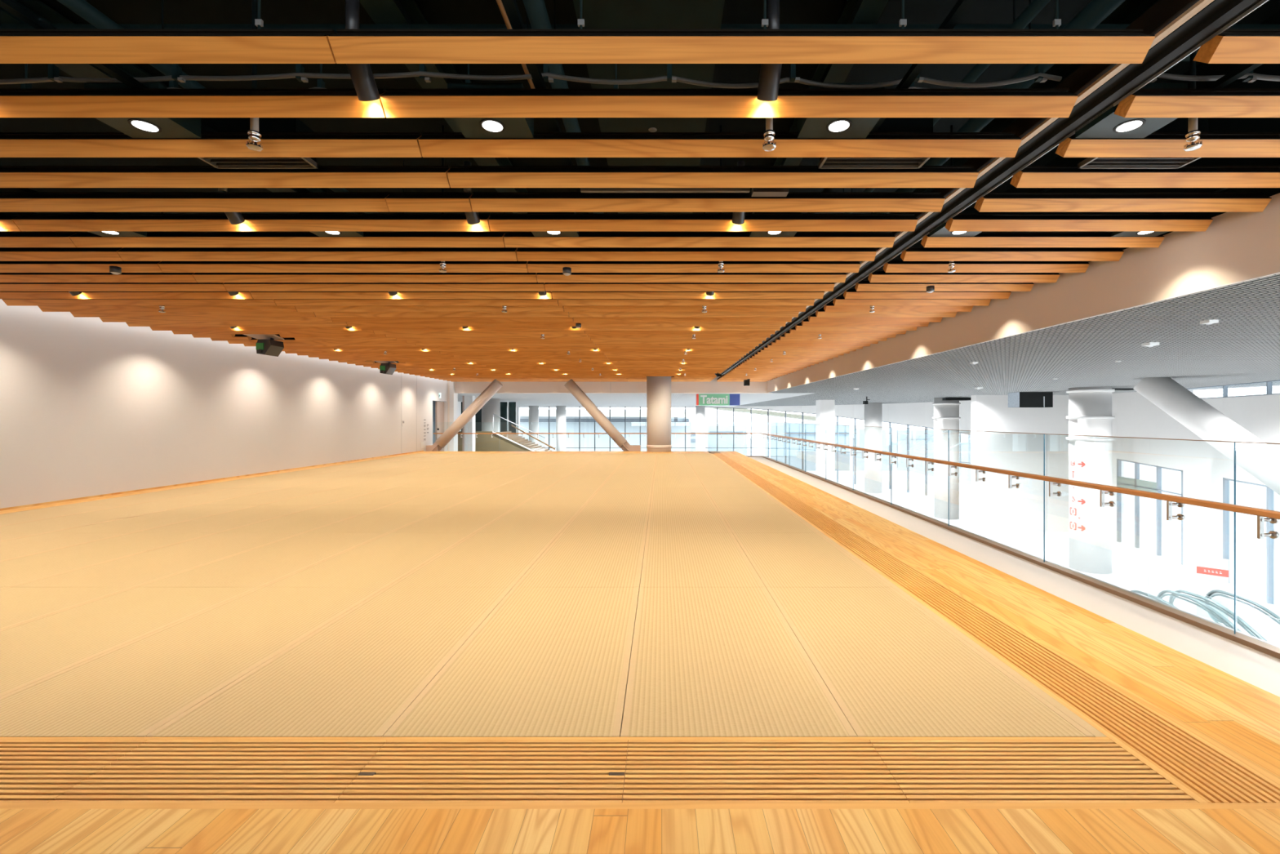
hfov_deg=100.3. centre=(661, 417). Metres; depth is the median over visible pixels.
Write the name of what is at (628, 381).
batten
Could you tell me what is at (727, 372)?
batten
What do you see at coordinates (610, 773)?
notch
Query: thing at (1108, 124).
recessed light
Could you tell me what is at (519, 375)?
batten
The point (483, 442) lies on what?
wall
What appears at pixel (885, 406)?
wall
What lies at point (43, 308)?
batten
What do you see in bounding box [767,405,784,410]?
wall
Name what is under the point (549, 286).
batten
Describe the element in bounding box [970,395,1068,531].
wall
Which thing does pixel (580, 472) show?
mat
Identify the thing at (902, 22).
rod
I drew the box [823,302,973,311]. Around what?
batten
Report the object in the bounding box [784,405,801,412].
wall
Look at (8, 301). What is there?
batten
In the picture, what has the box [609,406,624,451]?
window
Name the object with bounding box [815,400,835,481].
pillar
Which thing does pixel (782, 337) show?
batten
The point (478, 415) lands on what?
glass
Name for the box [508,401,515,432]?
glass
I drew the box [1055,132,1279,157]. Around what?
batten
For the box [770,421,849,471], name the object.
office block
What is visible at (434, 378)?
batten
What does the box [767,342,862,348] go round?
batten
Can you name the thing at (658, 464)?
mat
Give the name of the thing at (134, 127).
recessed light
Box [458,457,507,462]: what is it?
mat
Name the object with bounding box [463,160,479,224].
ceiling spotlight
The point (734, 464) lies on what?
floor vent
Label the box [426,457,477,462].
mat
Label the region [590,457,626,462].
mat
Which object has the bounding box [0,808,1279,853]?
boards
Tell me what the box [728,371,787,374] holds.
batten
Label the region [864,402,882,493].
column
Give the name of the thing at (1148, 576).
guard
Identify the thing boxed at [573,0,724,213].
air duct
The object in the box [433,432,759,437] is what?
handrail
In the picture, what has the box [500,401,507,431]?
glass
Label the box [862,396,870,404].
security camera
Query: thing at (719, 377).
batten
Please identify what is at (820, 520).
floor vent
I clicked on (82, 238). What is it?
batten
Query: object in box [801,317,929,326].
batten
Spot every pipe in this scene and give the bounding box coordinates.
[0,63,1062,88]
[57,0,404,213]
[522,0,606,213]
[843,0,1050,213]
[851,0,1125,213]
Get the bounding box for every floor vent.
[0,740,146,802]
[48,740,386,802]
[334,740,627,802]
[622,740,909,802]
[712,453,727,457]
[718,457,735,462]
[724,462,746,468]
[734,468,759,476]
[746,476,778,488]
[762,488,807,505]
[786,505,853,533]
[826,533,944,587]
[870,740,1198,802]
[902,586,1279,802]
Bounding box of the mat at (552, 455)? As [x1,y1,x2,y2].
[539,453,577,457]
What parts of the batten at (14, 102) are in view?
carrier rail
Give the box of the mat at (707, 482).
[697,476,756,488]
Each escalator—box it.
[1130,589,1241,631]
[1168,589,1279,641]
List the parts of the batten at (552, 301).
carrier rail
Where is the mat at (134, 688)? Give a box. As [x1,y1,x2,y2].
[0,586,386,737]
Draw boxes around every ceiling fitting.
[1141,342,1159,346]
[1200,319,1218,324]
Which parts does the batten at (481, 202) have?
carrier rail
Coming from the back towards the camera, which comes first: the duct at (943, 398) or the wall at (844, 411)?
the wall at (844, 411)
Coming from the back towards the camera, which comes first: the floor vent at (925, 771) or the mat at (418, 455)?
the mat at (418, 455)
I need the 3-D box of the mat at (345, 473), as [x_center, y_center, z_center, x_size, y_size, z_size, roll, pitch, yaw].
[-7.135,1.273,12.201,0.926,0.054,1.836,0,0,0]
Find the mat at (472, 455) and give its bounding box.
[452,453,496,457]
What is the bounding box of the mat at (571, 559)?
[513,533,646,587]
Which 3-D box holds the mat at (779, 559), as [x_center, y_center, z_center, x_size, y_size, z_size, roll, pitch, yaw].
[1.232,1.273,4.846,0.926,0.054,1.836,0,0,0]
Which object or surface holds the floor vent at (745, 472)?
on the platform
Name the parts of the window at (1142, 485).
transom panel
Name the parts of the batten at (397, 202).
carrier rail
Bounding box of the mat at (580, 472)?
[566,468,616,476]
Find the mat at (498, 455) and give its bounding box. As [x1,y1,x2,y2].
[481,453,523,457]
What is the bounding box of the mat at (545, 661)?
[382,586,639,737]
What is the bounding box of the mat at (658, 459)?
[655,457,688,462]
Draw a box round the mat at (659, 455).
[656,453,685,457]
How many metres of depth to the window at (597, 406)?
48.00 m
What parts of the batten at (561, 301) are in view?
carrier rail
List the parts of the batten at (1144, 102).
carrier rail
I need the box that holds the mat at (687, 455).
[683,453,714,457]
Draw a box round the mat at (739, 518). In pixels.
[715,505,817,533]
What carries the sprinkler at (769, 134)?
hanging from the ceiling slab at (121, 11)
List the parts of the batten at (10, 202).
carrier rail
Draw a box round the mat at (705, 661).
[620,586,857,737]
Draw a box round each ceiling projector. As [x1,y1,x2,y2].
[242,333,284,356]
[374,360,396,374]
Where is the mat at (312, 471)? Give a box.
[260,468,348,476]
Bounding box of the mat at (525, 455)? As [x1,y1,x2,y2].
[511,453,550,457]
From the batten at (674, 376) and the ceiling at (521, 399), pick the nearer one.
the batten at (674, 376)
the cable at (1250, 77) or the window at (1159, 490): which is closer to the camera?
the cable at (1250, 77)
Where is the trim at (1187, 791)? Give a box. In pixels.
[710,452,1207,802]
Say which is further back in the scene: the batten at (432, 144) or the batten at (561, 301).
the batten at (561, 301)
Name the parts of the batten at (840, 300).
carrier rail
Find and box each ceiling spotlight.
[68,291,81,295]
[217,187,244,224]
[227,291,239,295]
[345,0,380,101]
[387,291,397,295]
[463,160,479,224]
[538,291,546,295]
[706,291,714,295]
[732,160,745,224]
[756,0,782,101]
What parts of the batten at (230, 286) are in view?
carrier rail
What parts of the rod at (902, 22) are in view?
rod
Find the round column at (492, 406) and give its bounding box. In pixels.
[481,398,499,431]
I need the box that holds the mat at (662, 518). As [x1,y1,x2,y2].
[646,505,732,533]
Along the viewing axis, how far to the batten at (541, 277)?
5.85 m
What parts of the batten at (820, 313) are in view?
carrier rail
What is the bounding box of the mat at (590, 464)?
[579,462,622,468]
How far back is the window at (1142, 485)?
21.29 m
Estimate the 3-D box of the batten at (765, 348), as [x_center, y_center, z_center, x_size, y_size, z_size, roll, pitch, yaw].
[3.325,-1.559,11.945,2.050,0.139,0.128,0,0,0]
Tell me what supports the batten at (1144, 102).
attached to the ceiling at (961, 6)
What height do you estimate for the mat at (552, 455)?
0.054 m
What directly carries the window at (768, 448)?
in the wall at (769, 407)
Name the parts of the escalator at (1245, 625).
handrail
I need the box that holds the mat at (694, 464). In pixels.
[688,462,730,468]
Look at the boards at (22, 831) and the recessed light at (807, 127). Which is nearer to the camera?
the boards at (22, 831)
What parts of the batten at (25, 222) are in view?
carrier rail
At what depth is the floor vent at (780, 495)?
8.37 m
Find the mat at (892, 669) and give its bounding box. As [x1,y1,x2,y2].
[765,586,1094,737]
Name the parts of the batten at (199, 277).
carrier rail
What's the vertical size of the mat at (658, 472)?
0.054 m
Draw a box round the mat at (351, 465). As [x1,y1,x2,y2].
[315,462,388,468]
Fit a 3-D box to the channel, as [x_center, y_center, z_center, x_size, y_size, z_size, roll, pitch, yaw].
[-2.455,1.482,20.450,12.590,0.035,0.090,0,0,0]
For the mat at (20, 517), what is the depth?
6.97 m
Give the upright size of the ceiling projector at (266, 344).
0.550 m
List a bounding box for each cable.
[20,63,923,88]
[1150,70,1279,82]
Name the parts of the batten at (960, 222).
carrier rail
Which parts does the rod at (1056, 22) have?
rod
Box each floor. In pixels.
[749,457,1279,697]
[807,471,1279,645]
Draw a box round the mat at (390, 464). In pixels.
[353,462,422,468]
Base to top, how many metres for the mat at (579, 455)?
0.054 m
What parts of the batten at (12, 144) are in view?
carrier rail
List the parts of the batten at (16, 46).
carrier rail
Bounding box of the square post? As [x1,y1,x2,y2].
[462,395,475,451]
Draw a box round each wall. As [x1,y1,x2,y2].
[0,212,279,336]
[0,298,447,508]
[447,381,449,451]
[454,376,772,393]
[457,401,461,431]
[457,431,532,451]
[499,404,519,435]
[733,406,750,408]
[750,405,767,408]
[767,10,1279,392]
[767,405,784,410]
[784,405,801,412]
[801,405,815,413]
[836,404,853,417]
[853,404,864,419]
[882,403,888,422]
[888,403,906,424]
[906,402,924,426]
[924,401,933,427]
[959,400,970,434]
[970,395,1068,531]
[1111,392,1124,541]
[1116,391,1134,462]
[1134,391,1156,466]
[1156,388,1193,470]
[1182,385,1234,582]
[1222,381,1266,484]
[1266,379,1279,452]
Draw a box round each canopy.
[520,410,692,417]
[709,407,815,421]
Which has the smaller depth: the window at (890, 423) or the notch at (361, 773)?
the notch at (361, 773)
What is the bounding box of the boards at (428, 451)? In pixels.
[422,451,719,453]
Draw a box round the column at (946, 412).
[932,397,960,519]
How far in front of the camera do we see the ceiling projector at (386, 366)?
14.65 m
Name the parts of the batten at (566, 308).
carrier rail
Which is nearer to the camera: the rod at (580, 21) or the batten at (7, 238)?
the rod at (580, 21)
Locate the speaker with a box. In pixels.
[743,378,750,386]
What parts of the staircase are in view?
guard rail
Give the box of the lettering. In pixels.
[423,419,427,440]
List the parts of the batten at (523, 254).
carrier rail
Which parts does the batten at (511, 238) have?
carrier rail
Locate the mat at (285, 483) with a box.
[234,476,342,488]
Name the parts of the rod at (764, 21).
rod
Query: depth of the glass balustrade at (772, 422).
18.01 m
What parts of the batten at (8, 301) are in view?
carrier rail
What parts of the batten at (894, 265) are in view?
carrier rail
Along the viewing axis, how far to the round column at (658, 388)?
19.44 m
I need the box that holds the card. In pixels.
[420,441,425,448]
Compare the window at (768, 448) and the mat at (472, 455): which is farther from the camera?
the window at (768, 448)
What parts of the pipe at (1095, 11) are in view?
hanger rod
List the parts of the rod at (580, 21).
rod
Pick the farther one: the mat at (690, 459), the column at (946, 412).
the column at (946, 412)
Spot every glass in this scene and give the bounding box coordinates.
[475,408,481,431]
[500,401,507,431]
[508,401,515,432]
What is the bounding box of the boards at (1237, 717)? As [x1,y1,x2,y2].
[718,451,1279,786]
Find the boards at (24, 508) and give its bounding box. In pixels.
[0,451,427,514]
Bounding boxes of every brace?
[426,378,502,451]
[564,378,640,451]
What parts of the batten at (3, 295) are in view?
carrier rail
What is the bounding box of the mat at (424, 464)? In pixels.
[391,462,455,468]
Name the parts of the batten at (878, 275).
carrier rail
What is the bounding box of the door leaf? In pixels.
[435,401,444,451]
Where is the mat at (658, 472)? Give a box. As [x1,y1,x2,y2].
[653,468,697,476]
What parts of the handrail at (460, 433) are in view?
rail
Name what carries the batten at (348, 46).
attached to the ceiling at (961, 6)
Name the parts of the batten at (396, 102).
carrier rail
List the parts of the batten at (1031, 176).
carrier rail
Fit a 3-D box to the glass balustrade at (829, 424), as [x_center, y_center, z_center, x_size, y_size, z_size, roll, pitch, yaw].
[3.886,0.816,11.710,0.015,1.309,1.792,0,0,0]
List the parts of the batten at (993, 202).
carrier rail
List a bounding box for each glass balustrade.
[694,422,695,451]
[765,422,766,457]
[772,422,777,461]
[791,422,805,471]
[809,423,826,479]
[829,424,853,489]
[853,425,892,504]
[891,426,949,525]
[948,429,1044,561]
[1044,433,1235,634]
[1235,441,1279,444]
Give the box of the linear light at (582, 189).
[580,187,750,192]
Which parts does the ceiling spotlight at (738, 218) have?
stem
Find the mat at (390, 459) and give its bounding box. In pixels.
[360,457,417,462]
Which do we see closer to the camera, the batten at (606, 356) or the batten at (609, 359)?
the batten at (606, 356)
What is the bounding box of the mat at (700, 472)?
[693,468,741,476]
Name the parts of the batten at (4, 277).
carrier rail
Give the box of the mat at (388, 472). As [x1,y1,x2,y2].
[347,468,425,476]
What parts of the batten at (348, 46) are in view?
carrier rail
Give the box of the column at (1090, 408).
[1066,386,1115,573]
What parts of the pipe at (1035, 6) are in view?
hanger rod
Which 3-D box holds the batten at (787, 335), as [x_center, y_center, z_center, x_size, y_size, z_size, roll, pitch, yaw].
[3.325,-1.559,9.924,2.050,0.139,0.128,0,0,0]
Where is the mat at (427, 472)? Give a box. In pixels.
[391,468,463,476]
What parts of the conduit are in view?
hanger rod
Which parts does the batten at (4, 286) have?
carrier rail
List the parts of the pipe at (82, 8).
hanger rod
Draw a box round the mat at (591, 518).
[560,505,649,533]
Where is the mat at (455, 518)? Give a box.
[389,505,518,533]
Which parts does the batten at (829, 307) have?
carrier rail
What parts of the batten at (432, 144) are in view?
carrier rail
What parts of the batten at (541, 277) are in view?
carrier rail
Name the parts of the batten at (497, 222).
carrier rail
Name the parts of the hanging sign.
navy panel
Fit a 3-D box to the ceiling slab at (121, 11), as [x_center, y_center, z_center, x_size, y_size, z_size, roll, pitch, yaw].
[5.000,-3.000,23.000,42.000,0.200,58.000,0,0,0]
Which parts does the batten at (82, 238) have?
carrier rail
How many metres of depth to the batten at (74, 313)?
7.88 m
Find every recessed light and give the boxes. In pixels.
[70,212,146,236]
[84,82,200,137]
[299,212,363,236]
[447,82,533,137]
[527,212,578,236]
[749,212,801,236]
[797,82,884,137]
[928,208,991,236]
[1075,82,1187,137]
[1111,212,1183,236]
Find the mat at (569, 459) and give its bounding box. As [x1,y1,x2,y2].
[557,457,596,462]
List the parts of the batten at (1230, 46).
carrier rail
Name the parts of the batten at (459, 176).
carrier rail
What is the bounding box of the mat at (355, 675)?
[145,586,512,737]
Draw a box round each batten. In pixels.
[0,29,336,63]
[0,88,386,117]
[0,132,422,157]
[0,165,450,187]
[0,191,389,212]
[0,213,22,231]
[0,231,76,247]
[0,247,123,261]
[0,261,163,272]
[0,272,197,282]
[0,282,226,291]
[0,291,253,298]
[1,298,276,305]
[12,213,490,231]
[37,305,297,311]
[69,231,505,247]
[70,311,315,316]
[98,316,332,321]
[117,247,517,261]
[125,321,347,326]
[150,326,361,330]
[157,261,528,272]
[172,330,374,333]
[191,333,235,337]
[192,272,537,282]
[210,333,252,340]
[223,282,545,291]
[227,336,407,343]
[243,343,416,346]
[249,291,552,298]
[273,297,558,305]
[279,333,386,337]
[282,348,432,351]
[284,346,424,348]
[284,351,439,353]
[294,305,564,311]
[294,337,396,340]
[297,352,447,355]
[307,355,453,357]
[319,357,460,359]
[327,29,1155,63]
[328,359,466,360]
[337,360,366,362]
[346,321,577,326]
[346,360,374,364]
[355,360,481,365]
[360,326,581,330]
[363,365,486,366]
[370,366,490,368]
[377,368,494,368]
[379,88,1078,117]
[385,191,472,212]
[395,368,498,370]
[395,370,502,371]
[397,371,506,372]
[398,360,471,362]
[403,372,509,373]
[405,362,476,364]
[409,373,513,374]
[414,374,516,375]
[417,132,1022,157]
[419,375,519,376]
[424,346,598,348]
[425,376,522,377]
[429,377,524,377]
[432,348,599,351]
[434,377,528,378]
[438,378,530,379]
[440,350,602,353]
[443,379,533,380]
[447,165,978,187]
[447,353,604,355]
[447,380,535,381]
[451,381,537,382]
[459,357,607,359]
[466,358,608,360]
[469,191,945,212]
[471,360,610,362]
[476,362,612,364]
[481,364,613,365]
[486,364,614,366]
[488,213,917,231]
[490,366,615,368]
[494,367,617,368]
[498,368,617,370]
[502,370,618,371]
[503,231,895,247]
[506,371,619,372]
[509,371,621,373]
[513,373,622,374]
[515,247,876,261]
[516,374,622,375]
[519,375,623,376]
[522,376,624,377]
[524,377,625,377]
[527,261,860,272]
[528,377,625,378]
[530,377,626,379]
[533,379,626,380]
[535,380,627,381]
[536,272,846,282]
[537,381,628,382]
[544,282,834,291]
[551,291,823,298]
[557,298,814,305]
[563,305,806,311]
[568,311,799,316]
[573,316,791,321]
[577,321,786,326]
[581,326,780,330]
[584,330,775,333]
[591,337,766,340]
[593,340,762,343]
[598,346,755,348]
[600,348,751,351]
[602,351,749,353]
[604,353,746,355]
[605,355,743,357]
[607,357,741,359]
[608,359,738,360]
[610,360,736,362]
[612,362,734,364]
[613,364,732,365]
[614,365,730,366]
[615,366,728,368]
[617,368,725,370]
[617,368,727,368]
[618,370,724,371]
[620,371,722,372]
[621,372,721,373]
[622,373,715,374]
[622,374,715,375]
[623,375,716,376]
[626,376,714,378]
[626,378,713,379]
[626,379,712,380]
[627,380,711,381]
[628,381,710,382]
[674,376,716,377]
[674,377,715,377]
[716,377,766,382]
[718,377,768,381]
[719,377,770,380]
[720,376,773,379]
[721,375,775,378]
[722,374,777,377]
[724,373,782,376]
[724,374,779,377]
[726,372,784,375]
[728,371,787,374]
[729,369,790,373]
[730,368,793,372]
[732,367,796,371]
[734,366,799,370]
[736,365,803,368]
[737,364,806,368]
[739,362,810,366]
[742,360,814,365]
[744,359,818,364]
[746,357,822,362]
[748,355,827,360]
[751,354,832,359]
[754,351,838,357]
[757,349,844,355]
[760,347,849,353]
[763,345,856,351]
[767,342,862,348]
[771,339,870,346]
[775,337,878,343]
[779,333,886,340]
[784,329,896,337]
[789,326,906,333]
[795,322,917,330]
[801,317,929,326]
[808,312,942,321]
[815,307,956,316]
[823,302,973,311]
[832,294,991,305]
[843,287,1011,298]
[854,279,1034,291]
[867,269,1060,282]
[883,258,1089,272]
[900,246,1124,261]
[920,231,1164,247]
[945,213,1213,231]
[973,191,1271,212]
[1009,165,1279,187]
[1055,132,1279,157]
[1114,88,1279,117]
[1193,29,1279,63]
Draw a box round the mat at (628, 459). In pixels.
[622,457,656,462]
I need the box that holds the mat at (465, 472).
[435,468,502,476]
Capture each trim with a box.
[0,737,1111,745]
[0,802,1279,808]
[416,375,417,451]
[449,381,457,451]
[707,451,1106,737]
[710,452,1207,802]
[766,456,1279,648]
[768,271,1279,392]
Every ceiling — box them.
[0,0,1279,213]
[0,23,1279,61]
[457,392,816,406]
[733,273,1279,406]
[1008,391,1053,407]
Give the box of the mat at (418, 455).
[394,453,443,457]
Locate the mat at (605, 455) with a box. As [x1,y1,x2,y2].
[598,453,630,457]
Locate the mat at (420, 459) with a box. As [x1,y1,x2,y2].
[393,457,448,462]
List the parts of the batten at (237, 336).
carrier rail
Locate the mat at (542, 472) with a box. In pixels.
[522,468,577,476]
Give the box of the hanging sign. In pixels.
[696,394,739,405]
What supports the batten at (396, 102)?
attached to the ceiling at (961, 6)
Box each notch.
[357,772,375,775]
[608,772,624,775]
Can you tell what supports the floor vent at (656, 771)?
on the platform
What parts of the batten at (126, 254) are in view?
carrier rail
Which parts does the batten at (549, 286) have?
carrier rail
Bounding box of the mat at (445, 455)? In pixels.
[423,453,470,457]
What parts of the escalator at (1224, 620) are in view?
handrail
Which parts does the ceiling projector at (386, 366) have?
len panel, mounting plate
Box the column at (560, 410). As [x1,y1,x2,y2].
[555,405,565,451]
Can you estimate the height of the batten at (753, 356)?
0.139 m
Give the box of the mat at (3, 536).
[0,533,41,541]
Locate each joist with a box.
[0,0,357,213]
[359,0,528,213]
[773,0,888,165]
[888,0,1159,213]
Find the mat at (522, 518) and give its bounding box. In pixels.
[475,505,584,533]
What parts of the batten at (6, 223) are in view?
carrier rail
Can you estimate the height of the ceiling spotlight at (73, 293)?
0.432 m
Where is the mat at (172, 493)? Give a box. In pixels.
[64,488,229,505]
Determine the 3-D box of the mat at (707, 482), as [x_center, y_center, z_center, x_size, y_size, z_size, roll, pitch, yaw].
[1.232,1.273,10.363,0.926,0.054,1.836,0,0,0]
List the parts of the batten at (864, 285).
carrier rail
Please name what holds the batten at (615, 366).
attached to the ceiling at (961, 6)
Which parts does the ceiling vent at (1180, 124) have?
frame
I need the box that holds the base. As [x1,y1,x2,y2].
[761,455,1279,658]
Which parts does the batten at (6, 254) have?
carrier rail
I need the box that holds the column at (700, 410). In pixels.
[695,405,705,451]
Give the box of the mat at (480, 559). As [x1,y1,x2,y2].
[387,533,559,586]
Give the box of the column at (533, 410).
[528,405,538,444]
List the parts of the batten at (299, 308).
carrier rail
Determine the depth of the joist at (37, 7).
4.00 m
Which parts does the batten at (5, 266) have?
carrier rail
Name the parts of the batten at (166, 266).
carrier rail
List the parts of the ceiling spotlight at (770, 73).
stem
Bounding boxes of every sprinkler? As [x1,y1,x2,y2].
[158,212,165,312]
[245,0,262,151]
[439,124,446,272]
[502,212,506,312]
[702,212,706,312]
[717,124,724,272]
[762,117,776,151]
[869,212,875,312]
[947,124,955,272]
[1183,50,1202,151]
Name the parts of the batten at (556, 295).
carrier rail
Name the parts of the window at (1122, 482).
transom panel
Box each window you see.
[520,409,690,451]
[548,406,555,449]
[565,406,578,448]
[578,406,594,451]
[594,406,609,451]
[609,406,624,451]
[624,406,639,439]
[640,406,646,448]
[671,406,684,448]
[684,406,695,451]
[716,407,733,451]
[733,407,750,451]
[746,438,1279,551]
[750,408,767,455]
[767,409,784,457]
[784,410,801,463]
[801,412,815,470]
[836,416,853,482]
[853,417,862,484]
[888,422,906,488]
[906,424,924,492]
[924,426,933,495]
[959,431,970,463]
[1116,458,1134,542]
[1134,461,1156,547]
[1156,465,1182,564]
[1186,385,1222,398]
[1222,381,1266,397]
[1222,477,1266,582]
[1266,379,1279,395]
[1266,485,1274,604]
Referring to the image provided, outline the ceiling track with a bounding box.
[721,0,1268,374]
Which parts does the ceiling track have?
plate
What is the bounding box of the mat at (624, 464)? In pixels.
[617,462,655,468]
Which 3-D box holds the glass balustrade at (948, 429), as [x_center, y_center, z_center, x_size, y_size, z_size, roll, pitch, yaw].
[3.886,0.816,6.310,0.015,1.309,1.792,0,0,0]
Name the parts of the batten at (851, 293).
carrier rail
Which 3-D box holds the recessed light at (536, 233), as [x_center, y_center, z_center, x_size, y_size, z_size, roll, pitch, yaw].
[-0.900,-1.628,4.457,0.380,0.154,0.250,0,0,0]
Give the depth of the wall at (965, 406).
32.41 m
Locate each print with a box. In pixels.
[1070,460,1079,529]
[1077,461,1085,531]
[1198,560,1215,598]
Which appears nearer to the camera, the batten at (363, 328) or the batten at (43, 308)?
the batten at (43, 308)
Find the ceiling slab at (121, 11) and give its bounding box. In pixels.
[0,0,1279,322]
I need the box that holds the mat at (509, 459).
[492,457,537,462]
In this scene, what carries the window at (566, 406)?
in the wall
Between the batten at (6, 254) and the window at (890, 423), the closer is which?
the batten at (6, 254)
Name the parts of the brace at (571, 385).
gusset plate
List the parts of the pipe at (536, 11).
hanger rod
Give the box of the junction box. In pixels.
[751,187,788,196]
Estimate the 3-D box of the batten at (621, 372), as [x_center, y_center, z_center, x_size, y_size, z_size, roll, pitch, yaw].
[0.328,-1.559,18.008,3.388,0.139,0.128,0,0,0]
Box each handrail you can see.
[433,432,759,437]
[760,432,1279,538]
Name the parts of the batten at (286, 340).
carrier rail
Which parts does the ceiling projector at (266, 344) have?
len panel, mounting plate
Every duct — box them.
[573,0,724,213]
[942,397,970,399]
[1113,388,1134,390]
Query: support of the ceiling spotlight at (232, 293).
attached to the batten at (3, 295)
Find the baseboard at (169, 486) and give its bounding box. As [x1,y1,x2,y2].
[0,450,423,511]
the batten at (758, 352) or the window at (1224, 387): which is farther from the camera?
the window at (1224, 387)
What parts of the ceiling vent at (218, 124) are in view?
frame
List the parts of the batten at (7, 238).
carrier rail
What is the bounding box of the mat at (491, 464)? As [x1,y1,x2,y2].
[466,462,522,468]
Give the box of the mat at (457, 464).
[428,462,488,468]
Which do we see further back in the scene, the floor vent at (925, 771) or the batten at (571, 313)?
the batten at (571, 313)
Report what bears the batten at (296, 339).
attached to the ceiling at (961, 6)
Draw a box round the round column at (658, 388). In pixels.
[646,376,671,452]
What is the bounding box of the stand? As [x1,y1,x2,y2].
[1195,555,1228,619]
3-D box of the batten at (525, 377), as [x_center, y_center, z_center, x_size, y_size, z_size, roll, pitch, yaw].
[-3.245,-1.559,20.029,3.743,0.139,0.128,0,0,0]
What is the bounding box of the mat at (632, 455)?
[626,453,657,457]
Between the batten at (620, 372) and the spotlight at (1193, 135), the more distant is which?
the batten at (620, 372)
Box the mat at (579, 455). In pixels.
[568,453,603,457]
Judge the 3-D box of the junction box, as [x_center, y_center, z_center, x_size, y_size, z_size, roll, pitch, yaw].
[0.740,-1.548,3.640,0.240,0.045,0.080,0,0,0]
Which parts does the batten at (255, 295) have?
carrier rail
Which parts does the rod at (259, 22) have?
rod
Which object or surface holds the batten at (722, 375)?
attached to the ceiling at (961, 6)
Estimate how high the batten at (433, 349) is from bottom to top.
0.139 m
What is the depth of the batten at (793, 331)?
9.49 m
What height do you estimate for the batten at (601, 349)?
0.139 m
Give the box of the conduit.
[496,0,534,88]
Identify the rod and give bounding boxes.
[254,0,263,29]
[577,0,584,29]
[761,0,768,29]
[898,0,906,29]
[1053,0,1061,29]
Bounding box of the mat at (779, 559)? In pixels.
[733,533,891,586]
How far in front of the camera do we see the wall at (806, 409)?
45.44 m
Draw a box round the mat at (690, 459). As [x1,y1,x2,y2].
[685,457,721,462]
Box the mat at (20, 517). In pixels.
[0,505,124,525]
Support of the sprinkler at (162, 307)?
hanging from the ceiling slab at (121, 11)
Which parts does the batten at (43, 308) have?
carrier rail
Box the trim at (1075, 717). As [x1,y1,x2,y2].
[707,451,1106,737]
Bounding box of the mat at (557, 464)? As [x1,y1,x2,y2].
[542,462,588,468]
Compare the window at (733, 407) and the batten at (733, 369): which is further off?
the window at (733, 407)
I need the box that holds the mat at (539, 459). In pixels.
[524,457,567,462]
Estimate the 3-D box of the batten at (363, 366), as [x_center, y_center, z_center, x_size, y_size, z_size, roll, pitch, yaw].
[-6.912,-1.559,15.583,3.576,0.139,0.128,0,0,0]
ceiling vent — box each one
[198,117,318,168]
[817,117,933,168]
[1076,117,1208,168]
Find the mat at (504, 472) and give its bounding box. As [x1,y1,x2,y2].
[479,468,540,476]
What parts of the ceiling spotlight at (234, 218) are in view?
stem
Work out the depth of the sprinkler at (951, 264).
5.28 m
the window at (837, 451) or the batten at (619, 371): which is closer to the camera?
the batten at (619, 371)
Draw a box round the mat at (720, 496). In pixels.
[705,488,780,505]
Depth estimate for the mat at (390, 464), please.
13.84 m
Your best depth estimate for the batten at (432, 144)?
3.03 m
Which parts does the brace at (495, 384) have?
gusset plate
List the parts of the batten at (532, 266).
carrier rail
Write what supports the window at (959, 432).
in the wall at (965, 406)
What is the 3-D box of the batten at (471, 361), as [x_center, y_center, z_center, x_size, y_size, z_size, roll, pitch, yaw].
[-3.245,-1.559,14.370,3.743,0.139,0.128,0,0,0]
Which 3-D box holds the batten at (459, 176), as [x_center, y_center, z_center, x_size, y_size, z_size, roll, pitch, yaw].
[0.328,-1.559,3.457,3.388,0.139,0.128,0,0,0]
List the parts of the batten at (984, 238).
carrier rail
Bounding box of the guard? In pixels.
[1147,576,1279,619]
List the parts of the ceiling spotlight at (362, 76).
stem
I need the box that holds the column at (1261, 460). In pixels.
[1133,377,1279,495]
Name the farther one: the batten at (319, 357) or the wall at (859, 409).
the wall at (859, 409)
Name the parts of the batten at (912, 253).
carrier rail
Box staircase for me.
[492,413,555,451]
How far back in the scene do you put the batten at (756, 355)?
13.14 m
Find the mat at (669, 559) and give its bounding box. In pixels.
[640,533,764,586]
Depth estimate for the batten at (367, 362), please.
14.75 m
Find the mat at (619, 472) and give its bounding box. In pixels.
[609,468,654,476]
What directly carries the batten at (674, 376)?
attached to the ceiling at (961, 6)
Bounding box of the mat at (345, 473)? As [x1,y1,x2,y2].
[303,468,386,476]
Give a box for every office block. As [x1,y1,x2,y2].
[690,422,694,451]
[705,423,746,455]
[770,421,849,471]
[856,428,970,484]
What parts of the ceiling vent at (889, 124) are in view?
frame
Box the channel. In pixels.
[746,455,761,457]
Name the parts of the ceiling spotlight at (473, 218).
stem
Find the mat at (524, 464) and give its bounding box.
[504,462,555,468]
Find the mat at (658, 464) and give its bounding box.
[654,462,692,468]
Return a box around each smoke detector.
[109,266,121,274]
[562,266,571,275]
[575,323,581,328]
[926,285,934,293]
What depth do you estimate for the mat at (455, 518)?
6.47 m
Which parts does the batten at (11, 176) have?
carrier rail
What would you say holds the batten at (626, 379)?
attached to the ceiling at (961, 6)
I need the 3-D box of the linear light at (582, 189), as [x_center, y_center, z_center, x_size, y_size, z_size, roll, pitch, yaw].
[0.025,-1.552,3.635,1.150,0.025,0.030,0,0,0]
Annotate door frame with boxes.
[432,400,439,444]
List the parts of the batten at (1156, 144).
carrier rail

